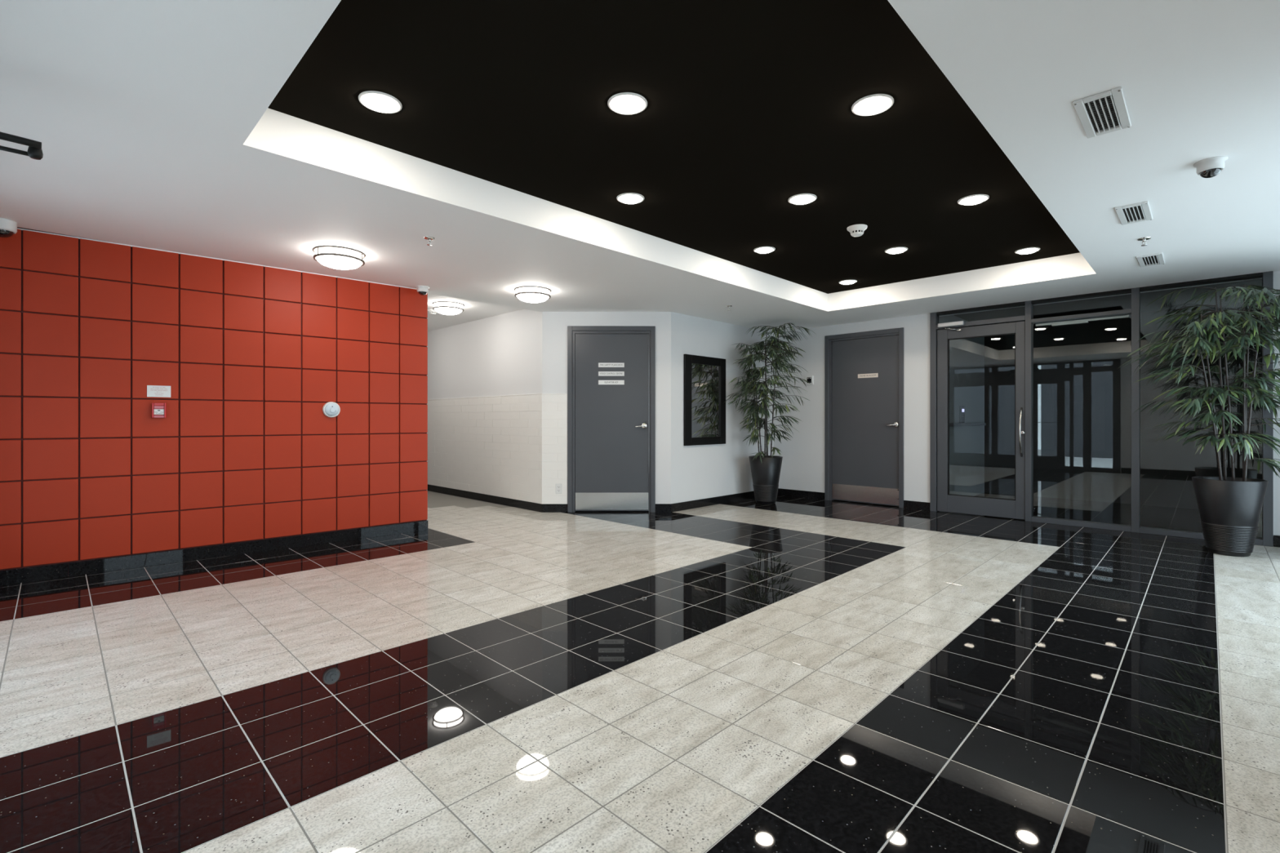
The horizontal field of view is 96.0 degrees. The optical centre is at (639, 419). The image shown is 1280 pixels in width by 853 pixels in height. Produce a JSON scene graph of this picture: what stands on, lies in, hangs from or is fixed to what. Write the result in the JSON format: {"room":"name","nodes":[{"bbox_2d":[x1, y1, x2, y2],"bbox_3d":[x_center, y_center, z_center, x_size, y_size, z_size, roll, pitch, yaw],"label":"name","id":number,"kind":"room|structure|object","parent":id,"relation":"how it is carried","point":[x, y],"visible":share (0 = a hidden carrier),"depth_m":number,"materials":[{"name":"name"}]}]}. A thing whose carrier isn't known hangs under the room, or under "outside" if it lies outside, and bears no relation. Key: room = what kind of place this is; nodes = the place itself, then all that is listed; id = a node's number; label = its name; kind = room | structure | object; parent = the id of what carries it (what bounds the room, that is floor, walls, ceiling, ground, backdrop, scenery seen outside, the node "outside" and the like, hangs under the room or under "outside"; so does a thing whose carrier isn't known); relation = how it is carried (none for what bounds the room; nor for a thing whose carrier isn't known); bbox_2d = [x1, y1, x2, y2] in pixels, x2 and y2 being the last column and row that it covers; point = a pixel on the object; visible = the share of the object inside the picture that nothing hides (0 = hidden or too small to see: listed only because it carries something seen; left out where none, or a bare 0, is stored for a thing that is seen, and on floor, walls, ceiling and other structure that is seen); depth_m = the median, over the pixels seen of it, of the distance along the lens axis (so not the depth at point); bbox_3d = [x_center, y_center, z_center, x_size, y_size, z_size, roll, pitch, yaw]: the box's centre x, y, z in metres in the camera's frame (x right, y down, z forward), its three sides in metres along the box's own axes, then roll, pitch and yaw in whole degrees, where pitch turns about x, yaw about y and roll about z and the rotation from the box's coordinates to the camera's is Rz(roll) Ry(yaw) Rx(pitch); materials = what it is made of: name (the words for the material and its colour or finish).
{"room":"building lobby","nodes":[
{"label":"building lobby","id":0,"kind":"room"},
{"bbox_2d":[0,226,427,570],"bbox_3d":[-3.345,-0.194,4.529,3.298,2.508,0.241,0,0,-42],"label":"wall","id":1,"kind":"structure","parent":0,"point":[245,448],"depth_m":4.33,"materials":[{"name":"red tile"}]},
{"bbox_2d":[146,385,170,397],"bbox_3d":[-3.514,-0.209,4.212,0.134,0.084,0.004,0,0,-42],"label":"notice","id":2,"kind":"object","parent":1,"relation":"attached to","point":[160,391],"visible":1,"depth_m":4.21,"materials":[{"name":"white paper"}]},
{"bbox_2d":[151,402,165,417],"bbox_3d":[-3.503,-0.070,4.199,0.079,0.108,0.038,0,0,-42],"label":"fire alarm","id":3,"kind":"object","parent":1,"relation":"attached to","point":[158,410],"visible":1,"depth_m":4.19,"materials":[{"name":"red plastic"}]},
{"bbox_2d":[0,520,427,585],"bbox_3d":[-3.269,1.014,4.447,3.298,0.093,0.024,0,0,-42],"label":"baseboard","id":4,"kind":"structure","parent":1,"relation":"attached to","point":[18,575],"depth_m":4.35,"materials":[{"name":"black stone"}]},
{"bbox_2d":[17,227,417,289],"bbox_3d":[-3.269,-1.242,4.447,3.300,0.006,0.026,0,0,-42],"label":"trim","id":5,"kind":"structure","parent":1,"relation":"attached to","point":[17,228],"depth_m":4.36,"materials":[{"name":"white paint"}]},
{"bbox_2d":[322,401,340,417],"bbox_3d":[-2.653,-0.089,4.964,0.136,0.136,0.041,0,0,-42],"label":"fire alarm","id":6,"kind":"object","parent":1,"relation":"attached to","point":[331,409],"visible":1,"depth_m":4.95,"materials":[{"name":"white plastic"}]},
{"bbox_2d":[426,293,523,331],"bbox_3d":[-4.221,-1.397,7.022,4.930,0.143,6.180,0,0,45],"label":"ceiling","id":7,"kind":"structure","parent":0,"point":[473,310],"depth_m":7.09,"materials":[{"name":"white paint"}]},
{"bbox_2d":[427,309,436,315],"bbox_3d":[-2.498,-1.299,6.954,0.120,0.052,0.120,0,0,45],"label":"lamp","id":8,"kind":"object","parent":7,"relation":"attached to","point":[433,312],"visible":0.95,"depth_m":6.92,"materials":[{"name":"white plastic"}]},
{"bbox_2d":[432,301,464,315],"bbox_3d":[-2.195,-1.268,6.606,0.349,0.115,0.349,0,0,-11],"label":"lamp","id":9,"kind":"object","parent":7,"relation":"attached to","point":[447,308],"visible":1,"depth_m":6.50,"materials":[{"name":"white glass"}]},
{"bbox_2d":[426,309,542,503],"bbox_3d":[-2.746,-0.194,8.354,4.761,2.508,0.213,0,0,45],"label":"wall","id":10,"kind":"structure","parent":0,"point":[484,375],"depth_m":7.44,"materials":[{"name":"white paint"}]},
{"bbox_2d":[426,484,542,512],"bbox_3d":[-2.816,1.012,8.285,4.758,0.095,0.014,0,0,45],"label":"baseboard","id":11,"kind":"structure","parent":10,"relation":"attached to","point":[536,507],"depth_m":7.42,"materials":[{"name":"black stone"}]},
{"bbox_2d":[542,311,671,504],"bbox_3d":[-0.385,-0.194,6.720,1.483,2.508,0.213,0,0,0],"label":"wall","id":12,"kind":"structure","parent":0,"point":[554,324],"depth_m":6.62,"materials":[{"name":"white paint"}]},
{"bbox_2d":[555,484,561,493],"bbox_3d":[-0.932,0.789,6.609,0.071,0.114,0.010,0,0,0],"label":"power outlet","id":13,"kind":"object","parent":12,"relation":"attached to","point":[558,486],"visible":1,"depth_m":6.61,"materials":[{"name":"white plastic"}]},
{"bbox_2d":[542,503,671,512],"bbox_3d":[-0.381,1.012,6.622,1.485,0.095,0.014,0,0,0],"label":"baseboard","id":14,"kind":"structure","parent":12,"relation":"attached to","point":[660,508],"depth_m":6.61,"materials":[{"name":"black stone"}]},
{"bbox_2d":[567,325,655,512],"bbox_3d":[-0.328,-0.009,6.683,1.005,2.137,0.208,0,0,0],"label":"door","id":15,"kind":"structure","parent":12,"relation":"in","point":[611,428],"depth_m":6.64,"materials":[{"name":"grey paint"}]},
{"bbox_2d":[598,362,624,367],"bbox_3d":[-0.330,-0.632,6.637,0.297,0.051,0.003,0,0,0],"label":"door sign","id":16,"kind":"object","parent":15,"relation":"attached to","point":[600,364],"visible":1,"depth_m":6.64,"materials":[{"name":"white"}]},
{"bbox_2d":[598,371,624,376],"bbox_3d":[-0.330,-0.532,6.637,0.297,0.051,0.003,0,0,0],"label":"door sign","id":17,"kind":"object","parent":15,"relation":"attached to","point":[600,373],"visible":1,"depth_m":6.64,"materials":[{"name":"white"}]},
{"bbox_2d":[598,380,624,384],"bbox_3d":[-0.330,-0.432,6.637,0.297,0.051,0.003,0,0,0],"label":"door sign","id":18,"kind":"object","parent":15,"relation":"attached to","point":[600,382],"visible":1,"depth_m":6.64,"materials":[{"name":"white"}]},
{"bbox_2d":[0,490,1279,852],"bbox_3d":[-0.174,1.120,6.377,11.600,0.120,10.959,0,0,45],"label":"floor","id":19,"kind":"structure","parent":0,"point":[791,674],"depth_m":2.24,"materials":[{"name":"grey tile"}]},
{"bbox_2d":[724,323,814,504],"bbox_3d":[1.689,-0.069,7.279,1.128,2.254,0.907,0,0,-42],"label":"bamboo","id":20,"kind":"object","parent":19,"relation":"on","point":[766,468],"visible":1,"depth_m":7.24,"materials":[{"name":"green plant"}]},
{"bbox_2d":[1119,284,1279,556],"bbox_3d":[4.635,-0.031,4.550,1.339,2.178,1.153,0,0,39],"label":"bamboo","id":21,"kind":"object","parent":19,"relation":"on","point":[1230,508],"visible":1,"depth_m":4.47,"materials":[{"name":"green plant"}]},
{"bbox_2d":[0,0,1279,331],"bbox_3d":[-0.171,-1.407,6.380,11.800,0.323,11.150,0,0,45],"label":"ceiling","id":22,"kind":"structure","parent":0,"point":[240,131],"depth_m":2.84,"materials":[{"name":"white paint"}]},
{"bbox_2d":[0,217,17,237],"bbox_3d":[-3.983,-1.192,3.595,0.139,0.106,0.139,0,0,0],"label":"dome camera","id":23,"kind":"object","parent":22,"relation":"attached to","point":[8,228],"visible":1,"depth_m":3.58,"materials":[{"name":"white plastic"}]},
{"bbox_2d":[312,245,365,269],"bbox_3d":[-2.234,-1.188,4.286,0.349,0.115,0.349,0,0,29],"label":"lamp","id":24,"kind":"object","parent":22,"relation":"attached to","point":[331,256],"visible":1,"depth_m":4.18,"materials":[{"name":"white glass"}]},
{"bbox_2d":[358,90,402,113],"bbox_3d":[-1.182,-1.438,2.626,0.182,0.021,0.182,0,0,45],"label":"recessed light","id":25,"kind":"object","parent":22,"relation":"in","point":[377,101],"visible":1,"depth_m":2.60,"materials":[{"name":"white plastic"}]},
{"bbox_2d":[415,285,429,295],"bbox_3d":[-2.034,-1.206,5.394,0.122,0.078,0.122,0,0,0],"label":"dome camera","id":26,"kind":"object","parent":22,"relation":"attached to","point":[421,290],"visible":1,"depth_m":5.36,"materials":[{"name":"white plastic"}]},
{"bbox_2d":[424,236,435,245],"bbox_3d":[-1.440,-1.221,3.946,0.072,0.048,0.072,0,0,10],"label":"sprinkler","id":27,"kind":"object","parent":22,"relation":"attached to","point":[428,238],"visible":1,"depth_m":3.94,"materials":[{"name":"silver metal"}]},
{"bbox_2d":[514,285,551,302],"bbox_3d":[-1.027,-1.188,5.526,0.349,0.115,0.349,0,0,-44],"label":"lamp","id":28,"kind":"object","parent":22,"relation":"attached to","point":[530,294],"visible":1,"depth_m":5.41,"materials":[{"name":"white glass"}]},
{"bbox_2d":[607,92,647,115],"bbox_3d":[-0.057,-1.438,2.638,0.182,0.021,0.182,0,0,45],"label":"recessed light","id":29,"kind":"object","parent":22,"relation":"in","point":[623,103],"visible":1,"depth_m":2.61,"materials":[{"name":"white"}]},
{"bbox_2d":[616,192,644,204],"bbox_3d":[-0.062,-1.438,3.762,0.182,0.021,0.182,0,0,45],"label":"recessed light","id":30,"kind":"object","parent":22,"relation":"in","point":[626,197],"visible":1,"depth_m":3.73,"materials":[{"name":"white"}]},
{"bbox_2d":[753,246,775,253],"bbox_3d":[1.058,-1.438,4.899,0.182,0.021,0.182,0,0,45],"label":"recessed light","id":31,"kind":"object","parent":22,"relation":"in","point":[762,249],"visible":1,"depth_m":4.86,"materials":[{"name":"white"}]},
{"bbox_2d":[787,193,817,204],"bbox_3d":[1.063,-1.438,3.774,0.182,0.021,0.182,0,0,45],"label":"recessed light","id":32,"kind":"object","parent":22,"relation":"in","point":[802,198],"visible":1,"depth_m":3.74,"materials":[{"name":"white"}]},
{"bbox_2d":[839,279,857,284],"bbox_3d":[2.177,-1.438,6.035,0.182,0.021,0.182,0,0,45],"label":"recessed light","id":33,"kind":"object","parent":22,"relation":"in","point":[851,281],"visible":1,"depth_m":5.99,"materials":[{"name":"white"}]},
{"bbox_2d":[846,223,867,236],"bbox_3d":[1.632,-1.417,4.333,0.146,0.063,0.146,0,0,45],"label":"smoke detector","id":34,"kind":"object","parent":22,"relation":"attached to","point":[855,230],"visible":1,"depth_m":4.29,"materials":[{"name":"white plastic"}]},
{"bbox_2d":[851,93,893,115],"bbox_3d":[1.068,-1.438,2.649,0.182,0.021,0.182,0,0,45],"label":"recessed light","id":35,"kind":"object","parent":22,"relation":"in","point":[875,104],"visible":1,"depth_m":2.62,"materials":[{"name":"white"}]},
{"bbox_2d":[884,246,907,253],"bbox_3d":[2.182,-1.438,4.910,0.182,0.021,0.182,0,0,45],"label":"recessed light","id":36,"kind":"object","parent":22,"relation":"in","point":[899,249],"visible":1,"depth_m":4.88,"materials":[{"name":"white"}]},
{"bbox_2d":[957,194,989,204],"bbox_3d":[2.188,-1.438,3.785,0.182,0.021,0.182,0,0,45],"label":"recessed light","id":37,"kind":"object","parent":22,"relation":"in","point":[974,199],"visible":1,"depth_m":3.75,"materials":[{"name":"white"}]},
{"bbox_2d":[1014,247,1039,253],"bbox_3d":[3.307,-1.438,4.922,0.182,0.021,0.182,0,0,45],"label":"recessed light","id":38,"kind":"object","parent":22,"relation":"in","point":[1028,250],"visible":1,"depth_m":4.89,"materials":[{"name":"white"}]},
{"bbox_2d":[1072,86,1131,137],"bbox_3d":[1.879,-1.238,2.339,0.148,0.013,0.390,0,0,45],"label":"ceiling vent","id":39,"kind":"object","parent":22,"relation":"in","point":[1107,109],"visible":1,"depth_m":2.32,"materials":[{"name":"white plastic"}]},
{"bbox_2d":[1114,200,1152,225],"bbox_3d":[2.968,-1.238,3.463,0.148,0.013,0.390,0,0,45],"label":"ceiling vent","id":40,"kind":"object","parent":22,"relation":"in","point":[1140,211],"visible":1,"depth_m":3.45,"materials":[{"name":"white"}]},
{"bbox_2d":[1137,236,1151,245],"bbox_3d":[3.459,-1.221,3.955,0.072,0.048,0.072,0,0,-7],"label":"sprinkler","id":41,"kind":"object","parent":22,"relation":"attached to","point":[1143,239],"visible":1,"depth_m":3.95,"materials":[{"name":"silver metal"}]},
{"bbox_2d":[1136,252,1164,266],"bbox_3d":[3.962,-1.238,4.471,0.148,0.013,0.390,0,0,45],"label":"ceiling vent","id":42,"kind":"object","parent":22,"relation":"in","point":[1156,259],"visible":1,"depth_m":4.46,"materials":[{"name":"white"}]},
{"bbox_2d":[1193,155,1227,177],"bbox_3d":[2.746,-1.207,2.776,0.120,0.076,0.120,0,0,0],"label":"dome camera","id":43,"kind":"object","parent":22,"relation":"attached to","point":[1209,167],"visible":1,"depth_m":2.75,"materials":[{"name":"white plastic"}]},
{"bbox_2d":[671,311,773,503],"bbox_3d":[1.127,-0.194,7.555,0.200,2.508,2.395,0,0,45],"label":"wall","id":44,"kind":"structure","parent":0,"point":[698,472],"depth_m":7.21,"materials":[{"name":"white paint"}]},
{"bbox_2d":[683,354,725,445],"bbox_3d":[0.803,-0.236,7.061,0.032,1.078,0.797,0,0,45],"label":"wall mirror","id":45,"kind":"object","parent":44,"relation":"attached to","point":[704,377],"visible":1,"depth_m":7.03,"materials":[{"name":"black paint"}]},
{"bbox_2d":[691,363,719,437],"bbox_3d":[0.800,-0.234,7.067,0.012,0.897,0.582,0,0,45],"label":"mirror glass","id":46,"kind":"object","parent":45,"relation":"attached to","point":[705,377],"depth_m":7.06,"materials":[{"name":"black"}]},
{"bbox_2d":[671,491,755,512],"bbox_3d":[1.130,1.012,7.409,0.014,0.095,2.198,0,0,45],"label":"baseboard","id":47,"kind":"structure","parent":44,"relation":"attached to","point":[680,506],"depth_m":7.15,"materials":[{"name":"black stone"}]},
{"bbox_2d":[748,455,782,504],"bbox_3d":[1.606,0.762,7.365,0.424,0.592,0.424,0,0,45],"label":"pot","id":48,"kind":"object","parent":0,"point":[766,473],"depth_m":7.22,"materials":[{"name":"black plastic"}]},
{"bbox_2d":[773,271,1279,535],"bbox_3d":[3.927,-0.194,6.337,5.500,2.508,0.200,0,0,45],"label":"wall","id":49,"kind":"structure","parent":0,"point":[802,466],"depth_m":7.41,"materials":[{"name":"white paint"}]},
{"bbox_2d":[805,375,813,384],"bbox_3d":[2.290,-0.537,7.792,0.113,0.120,0.024,0,0,45],"label":"thermostat","id":50,"kind":"object","parent":49,"relation":"attached to","point":[810,379],"visible":0.94,"depth_m":7.77,"materials":[{"name":"white plastic"}]},
{"bbox_2d":[824,327,903,508],"bbox_3d":[2.856,-0.025,7.330,1.006,2.171,0.208,0,0,45],"label":"door","id":51,"kind":"structure","parent":49,"relation":"in","point":[864,417],"depth_m":7.29,"materials":[{"name":"grey paint"}]},
{"bbox_2d":[857,373,878,377],"bbox_3d":[2.867,-0.557,7.255,0.256,0.051,0.003,0,0,45],"label":"door sign","id":52,"kind":"object","parent":51,"relation":"attached to","point":[872,375],"visible":1,"depth_m":7.25,"materials":[{"name":"beige"}]},
{"bbox_2d":[777,488,1279,546],"bbox_3d":[3.782,1.012,6.332,5.299,0.095,0.014,0,0,45],"label":"baseboard","id":53,"kind":"structure","parent":49,"relation":"attached to","point":[787,492],"depth_m":7.67,"materials":[{"name":"black stone"}]},
{"bbox_2d":[929,271,1273,546],"bbox_3d":[4.373,-0.092,5.803,2.689,2.305,0.125,0,0,45],"label":"window","id":54,"kind":"structure","parent":49,"relation":"in","point":[1267,540],"depth_m":5.70,"materials":[{"name":"grey metal"}]},
{"bbox_2d":[937,320,1025,519],"bbox_3d":[3.724,0.005,6.345,0.860,2.090,0.141,0,0,45],"label":"door","id":55,"kind":"structure","parent":54,"relation":"attached to","point":[1015,508],"depth_m":6.38,"materials":[{"name":"grey metal"}]},
{"bbox_2d":[937,320,964,331],"bbox_3d":[3.513,-1.054,6.515,0.267,0.103,0.103,0,0,45],"label":"door closer","id":56,"kind":"object","parent":55,"relation":"attached to","point":[944,325],"depth_m":6.49,"materials":[{"name":"silver metal"}]},
{"bbox_2d":[938,279,1262,537],"bbox_3d":[5.554,-0.194,6.563,3.700,2.508,2.655,0,0,45],"label":"glass pane","id":57,"kind":"structure","parent":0,"point":[1082,395],"depth_m":7.39,"materials":[{"name":"clear glass"}]},
{"bbox_2d":[959,406,964,422],"bbox_3d":[4.239,-0.060,7.588,0.028,0.240,0.150,0,0,45],"label":"intercom","id":58,"kind":"object","parent":57,"relation":"on","point":[962,409],"visible":0.88,"depth_m":7.55,"materials":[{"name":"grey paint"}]},
{"bbox_2d":[1191,475,1268,556],"bbox_3d":[4.667,0.762,4.570,0.426,0.592,0.426,0,0,45],"label":"pot","id":59,"kind":"object","parent":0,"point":[1230,508],"depth_m":4.46,"materials":[{"name":"black plastic"}]},
{"bbox_3d":[-2.306,-0.194,1.079,6.600,2.508,0.200,0,0,45],"label":"wall","id":60,"kind":"structure","parent":0,"visible":0},
{"bbox_3d":[-2.663,-0.085,1.543,3.440,2.290,0.100,0,0,45],"label":"window","id":61,"kind":"structure","parent":60,"relation":"in","visible":0},
{"bbox_2d":[0,131,43,159],"bbox_3d":[-2.342,-1.043,1.760,0.528,0.174,0.720,0,0,45],"label":"operator","id":62,"kind":"object","parent":61,"relation":"attached to","point":[34,150],"visible":1,"depth_m":2.08,"materials":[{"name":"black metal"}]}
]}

